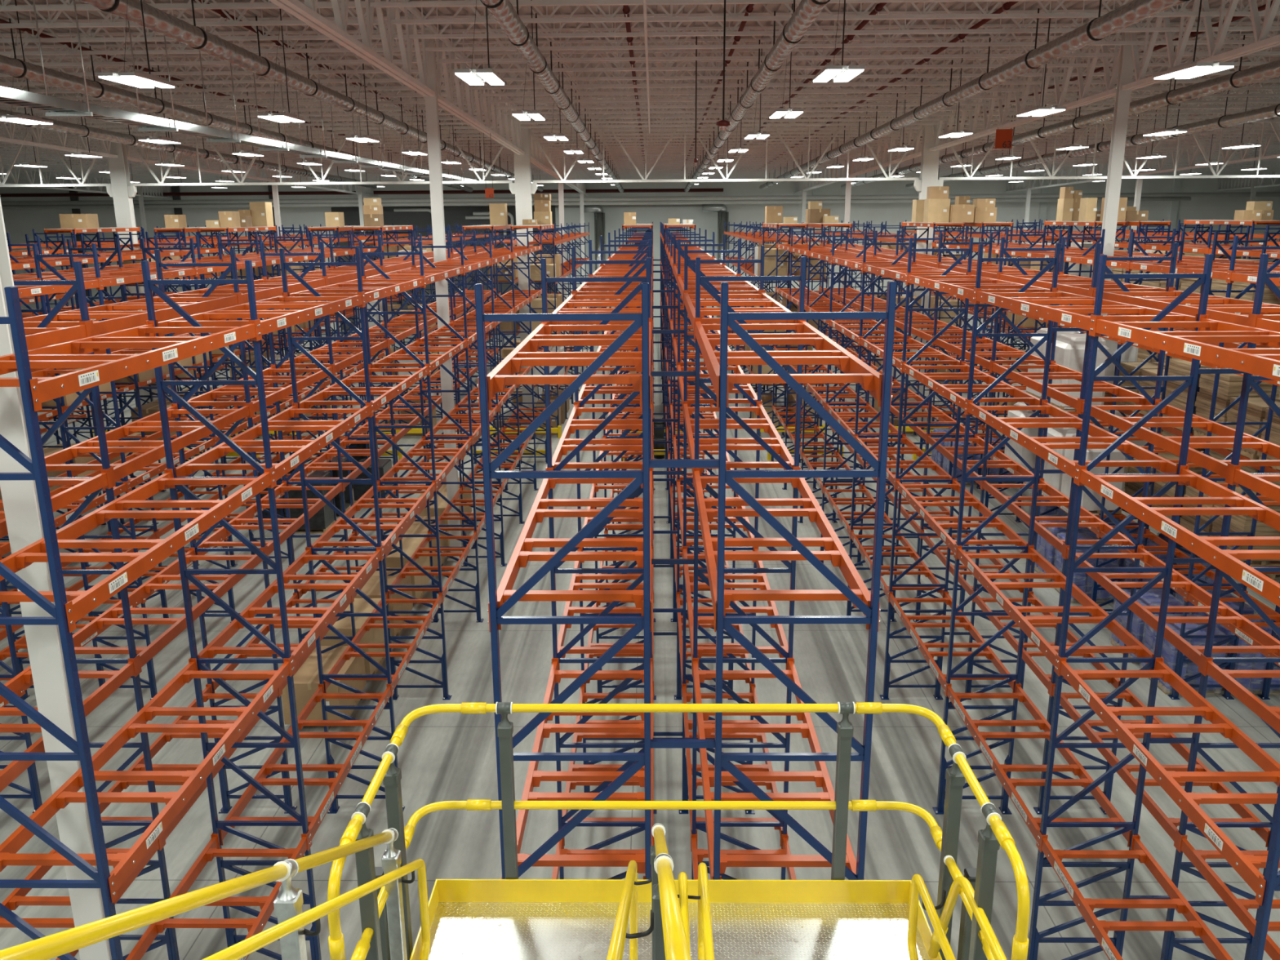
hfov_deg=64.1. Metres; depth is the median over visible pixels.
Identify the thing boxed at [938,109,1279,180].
roof truss
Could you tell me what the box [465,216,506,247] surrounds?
conduit
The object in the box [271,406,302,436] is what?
carton
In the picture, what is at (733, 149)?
ceiling light
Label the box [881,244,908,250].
carton
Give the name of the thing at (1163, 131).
ceiling light
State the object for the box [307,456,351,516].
container
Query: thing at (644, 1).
conduit
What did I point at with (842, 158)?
joist
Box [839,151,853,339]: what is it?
steel column
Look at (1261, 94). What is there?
joist
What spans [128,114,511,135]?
joist
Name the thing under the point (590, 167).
ceiling light
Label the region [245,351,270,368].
carton
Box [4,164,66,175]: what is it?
joist
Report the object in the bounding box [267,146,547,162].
joist
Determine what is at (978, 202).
carton
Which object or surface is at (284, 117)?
ceiling light
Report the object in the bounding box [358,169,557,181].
joist
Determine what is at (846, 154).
joist
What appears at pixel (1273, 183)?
girder
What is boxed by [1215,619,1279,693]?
pallet
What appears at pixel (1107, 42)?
joist
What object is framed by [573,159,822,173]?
joist
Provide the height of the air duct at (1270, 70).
2.482 m
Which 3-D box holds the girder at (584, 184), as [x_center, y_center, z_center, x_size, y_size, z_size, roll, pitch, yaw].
[-4.202,-22.186,76.439,0.260,1.699,5.069,0,15,1]
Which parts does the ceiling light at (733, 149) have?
lamp panel, cord, lamp panel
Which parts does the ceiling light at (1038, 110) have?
lamp panel, cord, lamp panel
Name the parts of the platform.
tread plate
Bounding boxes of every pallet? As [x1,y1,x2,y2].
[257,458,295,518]
[288,469,335,533]
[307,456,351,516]
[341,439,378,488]
[344,698,360,719]
[351,458,393,503]
[372,657,386,674]
[395,613,409,635]
[418,582,428,599]
[931,429,962,469]
[943,440,983,484]
[982,438,1016,484]
[1004,402,1053,471]
[1026,328,1079,399]
[1029,488,1067,516]
[1034,515,1093,581]
[1040,427,1076,492]
[1047,333,1109,410]
[1053,532,1119,602]
[1060,434,1127,513]
[1063,407,1075,411]
[1084,333,1138,395]
[1096,409,1119,420]
[1097,412,1150,445]
[1098,517,1137,533]
[1111,590,1190,663]
[1115,533,1167,591]
[1141,614,1227,693]
[1158,533,1215,599]
[1177,590,1254,616]
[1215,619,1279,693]
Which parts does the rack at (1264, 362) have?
upright frame, upright frame, upright frame, upright frame, upright frame, plate, upright frame, plate, plate, upright frame, plate, upright frame, upright frame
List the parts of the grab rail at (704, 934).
rail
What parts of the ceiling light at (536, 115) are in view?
lamp panel, cord, lamp panel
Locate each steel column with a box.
[0,198,111,959]
[103,122,157,404]
[135,177,152,291]
[269,153,288,352]
[356,175,366,255]
[421,26,462,560]
[508,115,537,426]
[558,153,567,349]
[579,172,586,334]
[801,170,807,236]
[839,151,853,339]
[906,111,943,421]
[1022,173,1031,243]
[1089,22,1138,421]
[1131,146,1146,250]
[1241,165,1257,258]
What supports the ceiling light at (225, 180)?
hanging from the ceiling
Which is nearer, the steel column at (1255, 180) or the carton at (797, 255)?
the carton at (797, 255)
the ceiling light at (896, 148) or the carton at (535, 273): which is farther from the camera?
the carton at (535, 273)
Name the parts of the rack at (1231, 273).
upright frame, upright frame, upright frame, upright frame, upright frame, plate, upright frame, plate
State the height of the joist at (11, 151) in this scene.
0.730 m
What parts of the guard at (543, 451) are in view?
rail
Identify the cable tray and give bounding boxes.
[0,0,476,181]
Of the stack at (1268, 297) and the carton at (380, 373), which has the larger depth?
the carton at (380, 373)
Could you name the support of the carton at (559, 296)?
on the rack at (566, 267)
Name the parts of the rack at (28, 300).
upright frame, upright frame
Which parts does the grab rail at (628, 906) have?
rail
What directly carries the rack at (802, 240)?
on the floor
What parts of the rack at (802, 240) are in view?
upright frame, upright frame, upright frame, upright frame, upright frame, upright frame, upright frame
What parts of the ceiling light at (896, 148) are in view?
lamp panel, cord, lamp panel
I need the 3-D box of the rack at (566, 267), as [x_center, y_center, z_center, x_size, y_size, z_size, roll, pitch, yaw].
[-3.687,-8.606,51.450,1.138,8.310,22.580,0,15,1]
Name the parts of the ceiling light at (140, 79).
lamp panel, cord, lamp panel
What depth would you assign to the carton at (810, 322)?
40.58 m
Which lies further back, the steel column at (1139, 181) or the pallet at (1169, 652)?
the steel column at (1139, 181)
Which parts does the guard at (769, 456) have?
post, rail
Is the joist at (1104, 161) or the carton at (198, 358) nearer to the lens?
the carton at (198, 358)
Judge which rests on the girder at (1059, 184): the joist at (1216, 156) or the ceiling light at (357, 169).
the joist at (1216, 156)
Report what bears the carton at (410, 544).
on the pallet at (423, 593)
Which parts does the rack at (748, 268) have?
upright frame, upright frame, upright frame, upright frame, upright frame, upright frame, upright frame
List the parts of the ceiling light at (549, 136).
lamp panel, cord, lamp panel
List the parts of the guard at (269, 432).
rail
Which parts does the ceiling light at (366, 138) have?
lamp panel, cord, lamp panel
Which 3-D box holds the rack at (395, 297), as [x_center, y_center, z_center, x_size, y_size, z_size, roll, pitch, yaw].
[-14.496,-8.570,51.602,1.138,8.310,22.580,0,15,1]
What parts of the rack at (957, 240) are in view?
upright frame, upright frame, upright frame, upright frame, upright frame, upright frame, upright frame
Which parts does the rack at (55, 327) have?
upright frame, upright frame, plate, plate, upright frame, upright frame, upright frame, upright frame, upright frame, upright frame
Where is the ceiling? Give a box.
[0,0,1279,177]
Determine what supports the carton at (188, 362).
on the rack at (15, 264)
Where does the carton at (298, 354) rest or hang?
on the rack at (395, 297)
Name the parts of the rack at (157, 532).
upright frame, upright frame, upright frame, upright frame, upright frame, upright frame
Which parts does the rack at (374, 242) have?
upright frame, upright frame, upright frame, upright frame, upright frame, upright frame, upright frame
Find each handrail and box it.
[0,827,407,959]
[650,822,691,959]
[928,855,1007,959]
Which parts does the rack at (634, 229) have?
upright frame, upright frame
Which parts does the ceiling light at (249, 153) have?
lamp panel, cord, lamp panel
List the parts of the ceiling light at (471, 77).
lamp panel, cord, lamp panel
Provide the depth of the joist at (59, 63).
24.80 m
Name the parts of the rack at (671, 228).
upright frame, upright frame, upright frame, upright frame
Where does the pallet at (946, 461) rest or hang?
on the floor
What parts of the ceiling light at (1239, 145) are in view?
lamp panel, cord, lamp panel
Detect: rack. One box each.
[0,223,554,959]
[0,224,511,959]
[0,225,364,699]
[0,225,413,813]
[0,226,213,559]
[6,226,140,443]
[7,226,276,567]
[8,225,235,421]
[71,224,304,426]
[113,224,325,408]
[210,223,392,438]
[248,223,414,438]
[346,222,478,434]
[386,222,502,423]
[474,223,719,879]
[484,222,562,436]
[528,222,591,436]
[625,222,654,436]
[660,222,691,436]
[663,222,897,879]
[724,221,790,435]
[747,221,829,426]
[763,222,1279,959]
[802,222,1279,959]
[812,221,928,435]
[837,220,972,431]
[901,221,1279,699]
[902,220,1071,417]
[928,220,1102,397]
[944,222,1279,699]
[985,219,1212,349]
[1012,218,1254,348]
[1044,220,1279,563]
[1084,219,1279,249]
[1126,220,1279,452]
[1183,219,1279,262]
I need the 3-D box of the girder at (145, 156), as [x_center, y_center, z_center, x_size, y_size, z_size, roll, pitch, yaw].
[-20.717,-15.590,48.973,0.260,1.964,17.362,0,15,1]
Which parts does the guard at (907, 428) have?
rail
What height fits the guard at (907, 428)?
0.500 m
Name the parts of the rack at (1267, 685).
upright frame, upright frame, upright frame, upright frame, upright frame, upright frame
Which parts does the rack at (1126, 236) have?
upright frame, upright frame, upright frame, upright frame, upright frame, upright frame, upright frame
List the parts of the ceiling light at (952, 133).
lamp panel, cord, lamp panel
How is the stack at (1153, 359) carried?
on the rack at (1194, 249)
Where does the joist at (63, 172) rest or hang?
on the girder at (15, 181)
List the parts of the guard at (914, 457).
post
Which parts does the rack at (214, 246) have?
upright frame, upright frame, upright frame, upright frame, upright frame, upright frame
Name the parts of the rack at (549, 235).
upright frame, upright frame, upright frame, upright frame, upright frame, upright frame, upright frame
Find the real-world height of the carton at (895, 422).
0.602 m
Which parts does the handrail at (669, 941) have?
post, post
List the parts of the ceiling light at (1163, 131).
lamp panel, cord, lamp panel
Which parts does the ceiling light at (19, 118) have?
lamp panel, cord, lamp panel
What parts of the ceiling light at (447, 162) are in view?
cord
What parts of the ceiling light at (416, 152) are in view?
lamp panel, cord, lamp panel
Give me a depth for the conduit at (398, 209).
78.74 m
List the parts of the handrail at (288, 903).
post, post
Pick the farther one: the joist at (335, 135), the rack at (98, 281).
the joist at (335, 135)
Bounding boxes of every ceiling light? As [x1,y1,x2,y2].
[0,0,53,124]
[13,113,47,167]
[55,155,80,178]
[64,93,102,157]
[96,0,175,88]
[98,161,109,173]
[129,161,139,182]
[137,58,181,143]
[155,117,184,166]
[166,168,186,177]
[211,182,226,188]
[215,165,234,182]
[221,142,245,172]
[231,83,263,156]
[257,8,305,122]
[271,153,292,177]
[291,181,305,187]
[296,106,322,164]
[312,166,328,181]
[344,129,364,171]
[345,63,379,142]
[380,146,398,176]
[401,91,427,155]
[409,155,424,180]
[441,115,461,164]
[453,0,505,84]
[469,136,486,170]
[490,148,505,175]
[511,0,545,120]
[543,52,568,140]
[563,80,583,153]
[577,110,594,163]
[587,136,601,169]
[595,148,607,174]
[601,153,612,178]
[697,175,708,178]
[702,135,715,173]
[708,130,723,168]
[716,103,733,161]
[728,87,748,152]
[744,43,769,139]
[768,3,803,118]
[791,146,803,177]
[806,134,822,173]
[812,0,864,82]
[826,121,844,168]
[853,102,874,160]
[888,77,914,151]
[890,163,904,177]
[937,40,973,137]
[950,124,971,167]
[985,155,1003,176]
[995,104,1021,159]
[1008,176,1023,182]
[1016,0,1066,116]
[1024,139,1044,171]
[1056,91,1088,150]
[1072,128,1097,165]
[1082,172,1102,175]
[1132,131,1155,170]
[1136,110,1166,158]
[1142,45,1187,136]
[1152,0,1235,79]
[1179,151,1201,174]
[1195,130,1223,164]
[1222,84,1261,148]
[1240,137,1266,169]
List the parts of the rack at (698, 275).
plate, upright frame, upright frame, plate, upright frame, upright frame, upright frame, upright frame, upright frame, upright frame, plate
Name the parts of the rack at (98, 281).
upright frame, upright frame, upright frame, upright frame, upright frame, upright frame, upright frame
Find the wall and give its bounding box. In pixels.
[0,167,1279,329]
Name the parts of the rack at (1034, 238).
upright frame, upright frame, upright frame, upright frame, upright frame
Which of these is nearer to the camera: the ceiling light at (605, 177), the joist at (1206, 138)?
the joist at (1206, 138)
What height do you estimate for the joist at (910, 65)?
0.730 m
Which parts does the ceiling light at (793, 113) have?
lamp panel, cord, lamp panel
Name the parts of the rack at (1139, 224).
upright frame, upright frame, upright frame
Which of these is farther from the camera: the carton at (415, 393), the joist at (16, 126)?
the carton at (415, 393)
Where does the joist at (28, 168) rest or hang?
attached to the girder at (15, 181)
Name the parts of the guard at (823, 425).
rail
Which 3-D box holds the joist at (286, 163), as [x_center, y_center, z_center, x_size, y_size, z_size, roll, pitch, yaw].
[-12.541,-18.169,57.464,16.159,0.730,0.120,0,15,1]
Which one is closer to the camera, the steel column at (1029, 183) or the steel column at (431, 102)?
the steel column at (431, 102)
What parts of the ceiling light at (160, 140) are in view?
lamp panel, cord, lamp panel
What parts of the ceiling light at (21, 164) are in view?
lamp panel, lamp panel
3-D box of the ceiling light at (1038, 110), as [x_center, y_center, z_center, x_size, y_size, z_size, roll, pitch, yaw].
[8.264,-8.759,20.815,0.550,2.450,1.300,0,15,1]
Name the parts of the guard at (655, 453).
rail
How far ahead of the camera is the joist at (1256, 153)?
62.76 m
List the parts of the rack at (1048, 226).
upright frame, upright frame, upright frame, upright frame, upright frame, upright frame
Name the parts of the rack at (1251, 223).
upright frame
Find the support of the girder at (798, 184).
attached to the steel column at (804, 193)
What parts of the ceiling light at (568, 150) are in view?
cord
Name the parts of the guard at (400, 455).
rail, post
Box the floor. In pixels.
[0,325,1279,959]
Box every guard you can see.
[183,448,260,462]
[227,426,297,438]
[359,426,422,434]
[381,448,403,459]
[472,447,545,462]
[489,425,561,438]
[622,448,673,461]
[629,426,693,433]
[760,424,825,432]
[767,446,844,460]
[888,423,961,432]
[912,448,932,460]
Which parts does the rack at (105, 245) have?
upright frame, upright frame, upright frame, upright frame, upright frame, upright frame, upright frame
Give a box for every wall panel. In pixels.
[331,205,555,329]
[555,206,718,327]
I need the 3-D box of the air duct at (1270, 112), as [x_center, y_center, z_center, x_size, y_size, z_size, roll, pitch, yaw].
[18.689,-13.929,41.609,0.368,2.482,64.022,0,15,1]
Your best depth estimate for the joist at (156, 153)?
50.30 m
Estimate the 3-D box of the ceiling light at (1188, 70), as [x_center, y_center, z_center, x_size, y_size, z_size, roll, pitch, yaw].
[8.185,-7.216,14.862,0.550,2.450,1.300,0,15,1]
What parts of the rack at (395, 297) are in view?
upright frame, upright frame, upright frame, upright frame, upright frame, upright frame, upright frame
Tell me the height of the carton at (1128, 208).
0.501 m
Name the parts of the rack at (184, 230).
upright frame, upright frame, upright frame, upright frame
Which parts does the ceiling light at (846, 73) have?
lamp panel, cord, lamp panel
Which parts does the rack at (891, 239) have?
upright frame, upright frame, upright frame, upright frame, upright frame, upright frame, upright frame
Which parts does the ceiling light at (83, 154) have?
lamp panel, cord, lamp panel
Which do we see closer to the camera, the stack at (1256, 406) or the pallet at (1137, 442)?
the stack at (1256, 406)
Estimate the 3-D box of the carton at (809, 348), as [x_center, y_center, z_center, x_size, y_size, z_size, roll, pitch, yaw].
[6.849,-5.218,43.806,0.930,1.302,1.025,0,15,1]
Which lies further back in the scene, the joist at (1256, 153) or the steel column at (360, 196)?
the steel column at (360, 196)
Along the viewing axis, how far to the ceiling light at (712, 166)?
44.64 m
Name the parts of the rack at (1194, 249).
upright frame, upright frame, upright frame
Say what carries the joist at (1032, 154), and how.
on the girder at (827, 171)
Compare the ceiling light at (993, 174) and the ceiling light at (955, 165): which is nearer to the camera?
the ceiling light at (955, 165)
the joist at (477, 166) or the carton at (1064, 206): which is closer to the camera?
the carton at (1064, 206)
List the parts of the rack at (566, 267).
upright frame, upright frame, upright frame, upright frame, upright frame, upright frame, upright frame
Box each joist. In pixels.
[0,0,369,11]
[0,0,391,28]
[0,0,406,43]
[0,16,422,55]
[0,29,436,66]
[0,41,448,76]
[0,52,460,85]
[0,81,487,106]
[0,106,63,128]
[0,112,99,133]
[0,118,103,136]
[0,123,137,140]
[0,124,155,143]
[0,128,146,146]
[0,132,188,150]
[0,135,202,152]
[0,138,215,155]
[0,142,223,158]
[0,146,243,162]
[0,151,269,166]
[0,157,23,170]
[1,145,236,160]
[1,148,258,164]
[1,166,92,178]
[1,168,101,179]
[1,169,111,181]
[1,171,111,182]
[2,62,470,93]
[3,160,38,172]
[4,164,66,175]
[4,164,79,177]
[5,72,479,100]
[5,153,276,168]
[5,174,135,184]
[6,173,133,183]
[9,162,53,173]
[10,84,494,113]
[22,155,276,170]
[37,91,502,118]
[38,159,277,172]
[53,160,278,173]
[62,97,502,123]
[66,162,305,174]
[79,162,324,176]
[86,102,507,127]
[92,164,330,177]
[103,166,306,178]
[107,109,513,131]
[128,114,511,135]
[129,168,315,180]
[134,169,317,181]
[139,172,329,182]
[144,120,511,138]
[147,173,355,183]
[164,121,511,142]
[177,125,533,145]
[193,128,533,148]
[206,132,540,151]
[218,136,537,153]
[231,139,535,155]
[243,142,535,158]
[255,144,539,160]
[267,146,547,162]
[273,149,535,164]
[284,151,535,166]
[296,154,546,168]
[305,155,539,169]
[313,159,542,171]
[323,160,544,173]
[324,160,555,174]
[333,163,549,175]
[342,164,551,177]
[346,166,553,178]
[355,168,555,179]
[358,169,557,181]
[368,172,558,182]
[369,0,1113,7]
[391,0,1209,24]
[408,0,1171,39]
[425,8,1137,51]
[439,23,1108,62]
[451,35,1083,72]
[462,46,1059,81]
[472,57,1039,89]
[481,67,1020,96]
[489,76,1003,102]
[494,80,987,109]
[503,87,973,114]
[507,93,959,119]
[513,99,948,124]
[520,105,937,128]
[529,116,917,136]
[531,111,921,132]
[533,118,908,139]
[537,122,900,142]
[540,125,890,146]
[544,129,884,148]
[547,133,877,151]
[551,137,870,153]
[553,140,864,155]
[556,141,858,158]
[559,144,853,160]
[562,146,846,162]
[563,149,844,164]
[565,151,839,166]
[567,154,829,168]
[571,158,826,171]
[572,156,826,169]
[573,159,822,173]
[575,160,811,173]
[577,162,814,175]
[578,164,807,177]
[580,166,807,177]
[582,168,804,179]
[583,170,801,180]
[591,169,777,179]
[816,160,1055,173]
[816,162,1048,174]
[817,164,1039,176]
[817,165,1031,177]
[823,158,1073,170]
[827,156,1083,168]
[827,159,1064,172]
[830,168,1023,177]
[839,149,1109,164]
[844,146,1128,162]
[844,151,1104,165]
[844,154,1093,167]
[852,144,1140,159]
[854,142,1151,158]
[860,139,1165,155]
[869,137,1180,153]
[875,133,1196,151]
[882,130,1212,148]
[887,126,1231,146]
[894,123,1249,142]
[899,119,1268,139]
[908,115,1279,136]
[917,113,1279,133]
[937,102,1279,124]
[942,108,1279,128]
[947,96,1279,120]
[960,90,1279,115]
[973,84,1279,110]
[986,78,1279,105]
[1003,75,1279,98]
[1018,65,1279,92]
[1032,164,1256,175]
[1032,166,1242,176]
[1037,55,1279,84]
[1040,162,1271,174]
[1049,160,1279,173]
[1057,159,1279,172]
[1059,44,1279,75]
[1064,157,1279,170]
[1073,155,1279,168]
[1082,33,1279,66]
[1083,155,1279,167]
[1094,152,1279,165]
[1103,150,1279,164]
[1108,21,1279,56]
[1126,147,1279,161]
[1127,145,1279,159]
[1137,8,1279,44]
[1140,142,1279,157]
[1155,140,1279,155]
[1165,139,1279,153]
[1169,0,1279,31]
[1180,137,1279,151]
[1195,133,1279,148]
[1208,0,1279,16]
[1212,129,1279,146]
[1229,126,1279,142]
[1247,123,1278,140]
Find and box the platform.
[374,866,976,959]
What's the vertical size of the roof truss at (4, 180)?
2.544 m
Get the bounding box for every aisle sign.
[483,133,493,198]
[995,127,1013,148]
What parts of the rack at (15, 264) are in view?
upright frame, upright frame, upright frame, upright frame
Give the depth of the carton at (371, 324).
40.74 m
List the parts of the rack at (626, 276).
upright frame, upright frame, upright frame, upright frame, upright frame, upright frame, upright frame, upright frame, upright frame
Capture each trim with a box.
[67,180,93,302]
[170,179,188,291]
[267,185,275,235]
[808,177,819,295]
[1036,173,1048,243]
[1167,170,1181,231]
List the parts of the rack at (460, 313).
upright frame, upright frame, upright frame, upright frame, upright frame, upright frame, upright frame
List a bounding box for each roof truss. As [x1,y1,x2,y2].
[0,119,111,186]
[120,115,512,186]
[528,112,924,182]
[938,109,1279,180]
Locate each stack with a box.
[1091,249,1137,278]
[1111,266,1123,281]
[1115,361,1165,411]
[1121,268,1142,284]
[1124,448,1155,493]
[1126,457,1152,497]
[1136,368,1164,416]
[1137,330,1153,361]
[1140,271,1160,287]
[1151,327,1181,363]
[1151,453,1217,519]
[1159,278,1182,290]
[1161,427,1201,449]
[1162,358,1208,431]
[1179,252,1241,293]
[1179,485,1216,536]
[1192,367,1279,442]
[1208,449,1231,459]
[1209,480,1279,565]
[1210,258,1269,297]
[1223,396,1279,459]
[1230,280,1279,305]
[1240,454,1259,472]
[1250,560,1279,578]
[1257,408,1279,470]
[1270,466,1279,486]
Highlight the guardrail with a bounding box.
[327,702,1030,959]
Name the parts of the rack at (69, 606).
upright frame, upright frame, plate, upright frame, upright frame, upright frame, plate, upright frame, upright frame, upright frame, upright frame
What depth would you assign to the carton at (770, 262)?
40.01 m
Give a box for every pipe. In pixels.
[0,18,427,164]
[0,188,723,196]
[0,191,1279,205]
[1,196,1191,208]
[193,0,505,161]
[622,4,644,168]
[685,4,754,162]
[720,2,887,170]
[767,1,1017,163]
[839,0,1273,168]
[974,76,1279,155]
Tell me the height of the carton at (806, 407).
1.302 m
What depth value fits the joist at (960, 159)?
67.40 m
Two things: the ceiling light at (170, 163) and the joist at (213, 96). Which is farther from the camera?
the ceiling light at (170, 163)
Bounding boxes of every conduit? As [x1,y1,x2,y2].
[393,208,431,213]
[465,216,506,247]
[472,212,515,245]
[643,0,650,133]
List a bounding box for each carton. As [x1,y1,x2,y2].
[0,490,4,511]
[41,368,89,406]
[43,447,66,491]
[55,443,97,476]
[58,213,99,228]
[98,382,111,395]
[109,432,142,463]
[115,353,155,382]
[122,258,155,283]
[130,403,182,439]
[142,377,169,386]
[149,395,197,421]
[151,255,182,279]
[161,364,176,374]
[164,214,186,227]
[175,356,192,370]
[176,369,196,377]
[181,386,212,408]
[191,351,209,364]
[205,220,219,227]
[211,343,238,354]
[217,211,240,227]
[218,268,246,279]
[228,355,256,379]
[236,411,261,436]
[238,209,253,226]
[240,216,252,226]
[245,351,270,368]
[248,201,273,226]
[252,266,257,279]
[255,248,289,278]
[266,325,294,334]
[266,355,298,386]
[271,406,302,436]
[274,244,301,248]
[280,398,311,416]
[281,645,366,724]
[288,261,300,274]
[293,322,303,331]
[293,353,317,373]
[299,260,307,272]
[303,319,314,328]
[306,257,326,270]
[311,389,330,418]
[320,598,385,674]
[324,212,344,226]
[354,570,413,635]
[356,299,384,332]
[362,205,382,213]
[362,360,387,386]
[363,197,381,205]
[363,213,383,226]
[366,419,391,434]
[370,346,397,375]
[373,537,430,599]
[377,411,400,423]
[383,244,408,258]
[387,304,400,317]
[394,390,418,411]
[395,310,423,333]
[397,351,426,386]
[398,249,426,256]
[400,407,430,435]
[404,244,431,252]
[404,515,446,572]
[407,303,435,327]
[408,400,436,427]
[409,492,449,546]
[431,352,438,374]
[438,477,471,524]
[488,203,507,225]
[488,264,515,280]
[490,300,518,333]
[495,417,520,435]
[497,257,518,277]
[501,347,521,373]
[503,406,523,415]
[509,339,520,346]
[511,390,522,406]
[522,219,537,225]
[529,263,556,280]
[531,297,556,333]
[533,193,551,199]
[533,211,551,224]
[533,350,559,385]
[534,200,551,211]
[535,400,561,435]
[536,253,561,276]
[537,293,563,324]
[541,390,565,423]
[548,346,564,374]
[550,389,569,413]
[623,212,635,224]
[666,302,688,328]
[667,359,688,378]
[668,218,679,224]
[682,219,693,224]
[744,345,750,351]
[751,392,775,418]
[753,403,778,426]
[754,246,758,275]
[754,292,778,324]
[754,348,773,373]
[757,244,776,275]
[757,364,783,384]
[762,323,785,332]
[764,205,782,222]
[764,248,787,275]
[777,344,785,351]
[782,295,785,306]
[783,217,797,223]
[785,294,809,311]
[786,241,811,273]
[786,389,810,417]
[788,344,813,373]
[790,393,815,424]
[793,398,820,433]
[794,243,820,275]
[797,301,823,331]
[798,254,826,279]
[804,208,808,222]
[808,201,822,208]
[808,208,830,222]
[822,215,839,222]
[869,240,888,248]
[873,294,897,321]
[874,398,899,422]
[875,357,902,370]
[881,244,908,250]
[888,415,914,434]
[891,364,917,383]
[893,296,921,331]
[911,200,924,222]
[923,199,950,222]
[923,397,940,421]
[925,357,942,372]
[926,186,949,199]
[928,294,946,324]
[928,364,957,383]
[932,299,964,329]
[936,253,967,260]
[948,204,974,222]
[955,195,970,204]
[973,198,995,207]
[973,207,996,222]
[983,253,999,264]
[998,402,1016,417]
[1002,349,1028,372]
[1007,311,1016,324]
[1011,255,1031,269]
[1015,304,1047,327]
[1030,261,1064,272]
[1056,198,1073,221]
[1059,186,1074,199]
[1067,242,1095,277]
[1071,198,1080,221]
[1072,190,1082,199]
[1078,197,1097,221]
[1095,211,1100,221]
[1099,197,1127,221]
[1124,210,1148,221]
[1126,206,1136,210]
[1139,249,1168,253]
[1151,251,1178,253]
[1233,209,1262,220]
[1245,200,1272,209]
[1261,209,1274,220]
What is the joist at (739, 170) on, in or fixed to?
attached to the girder at (584, 184)
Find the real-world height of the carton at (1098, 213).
0.352 m
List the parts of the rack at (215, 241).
upright frame, upright frame, upright frame, upright frame, upright frame, upright frame, upright frame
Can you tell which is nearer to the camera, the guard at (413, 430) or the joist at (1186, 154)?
the guard at (413, 430)
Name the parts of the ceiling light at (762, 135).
lamp panel, cord, lamp panel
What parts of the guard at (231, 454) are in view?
rail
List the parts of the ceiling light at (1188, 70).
lamp panel, cord, lamp panel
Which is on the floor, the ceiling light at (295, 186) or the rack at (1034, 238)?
the rack at (1034, 238)
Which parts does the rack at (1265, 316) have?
upright frame, upright frame, upright frame, upright frame, upright frame, upright frame, plate, upright frame, upright frame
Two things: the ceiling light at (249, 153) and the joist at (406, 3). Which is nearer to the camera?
the joist at (406, 3)
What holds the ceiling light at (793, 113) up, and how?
hanging from the ceiling
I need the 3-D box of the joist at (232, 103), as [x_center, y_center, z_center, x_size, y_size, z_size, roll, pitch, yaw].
[-12.875,-12.211,32.247,16.159,0.730,0.120,0,15,1]
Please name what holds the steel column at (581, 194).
on the floor
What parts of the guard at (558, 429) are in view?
post, rail, post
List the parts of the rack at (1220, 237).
upright frame, upright frame, upright frame, upright frame, upright frame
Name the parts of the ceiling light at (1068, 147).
lamp panel, cord, lamp panel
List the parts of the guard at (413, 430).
rail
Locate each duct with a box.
[0,18,472,191]
[0,85,377,188]
[80,0,543,191]
[480,0,623,192]
[583,204,606,324]
[684,0,830,192]
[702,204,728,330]
[759,0,1189,190]
[840,35,1279,189]
[905,91,1279,188]
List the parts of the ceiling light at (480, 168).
cord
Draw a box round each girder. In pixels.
[0,103,118,157]
[0,155,141,195]
[123,124,275,181]
[141,175,172,198]
[268,0,435,96]
[276,153,360,194]
[361,173,378,197]
[432,24,524,155]
[529,119,562,179]
[562,151,583,192]
[583,173,587,195]
[793,177,802,194]
[803,153,846,191]
[848,120,923,177]
[928,32,1120,151]
[1004,167,1029,192]
[1028,146,1140,189]
[1121,0,1279,90]
[1139,122,1279,174]
[1216,165,1253,191]
[1253,162,1279,187]
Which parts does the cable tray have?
hanger rod, hanger rod, hanger rod, hanger rod, hanger rod, hanger rod, rail, hanger rod, hanger rod, hanger rod, hanger rod, hanger rod, hanger rod, hanger rod, hanger rod, hanger rod, hanger rod, hanger rod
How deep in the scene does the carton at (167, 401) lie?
31.99 m
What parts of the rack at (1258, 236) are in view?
upright frame, upright frame, upright frame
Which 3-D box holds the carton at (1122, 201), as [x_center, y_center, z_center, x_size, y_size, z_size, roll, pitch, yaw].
[16.479,-9.412,35.572,0.620,0.802,0.605,0,15,1]
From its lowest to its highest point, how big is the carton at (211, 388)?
1.302 m
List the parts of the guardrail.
post, post, post, rail, post, post, post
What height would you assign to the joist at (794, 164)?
0.730 m
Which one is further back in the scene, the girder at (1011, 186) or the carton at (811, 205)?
the girder at (1011, 186)
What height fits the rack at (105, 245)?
8.310 m
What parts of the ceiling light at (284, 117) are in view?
lamp panel, cord, lamp panel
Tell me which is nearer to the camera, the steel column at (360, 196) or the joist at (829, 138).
the joist at (829, 138)
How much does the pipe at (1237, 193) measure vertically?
0.320 m
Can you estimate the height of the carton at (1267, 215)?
0.352 m
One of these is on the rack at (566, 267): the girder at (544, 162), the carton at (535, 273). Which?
the carton at (535, 273)
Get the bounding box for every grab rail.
[201,858,430,959]
[606,860,653,959]
[677,862,714,959]
[678,871,690,954]
[907,873,955,959]
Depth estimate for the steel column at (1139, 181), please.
57.06 m
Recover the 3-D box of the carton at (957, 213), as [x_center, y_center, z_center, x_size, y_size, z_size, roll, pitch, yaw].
[11.227,-9.325,35.778,0.750,0.602,0.605,0,15,1]
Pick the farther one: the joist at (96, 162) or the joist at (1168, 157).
the joist at (1168, 157)

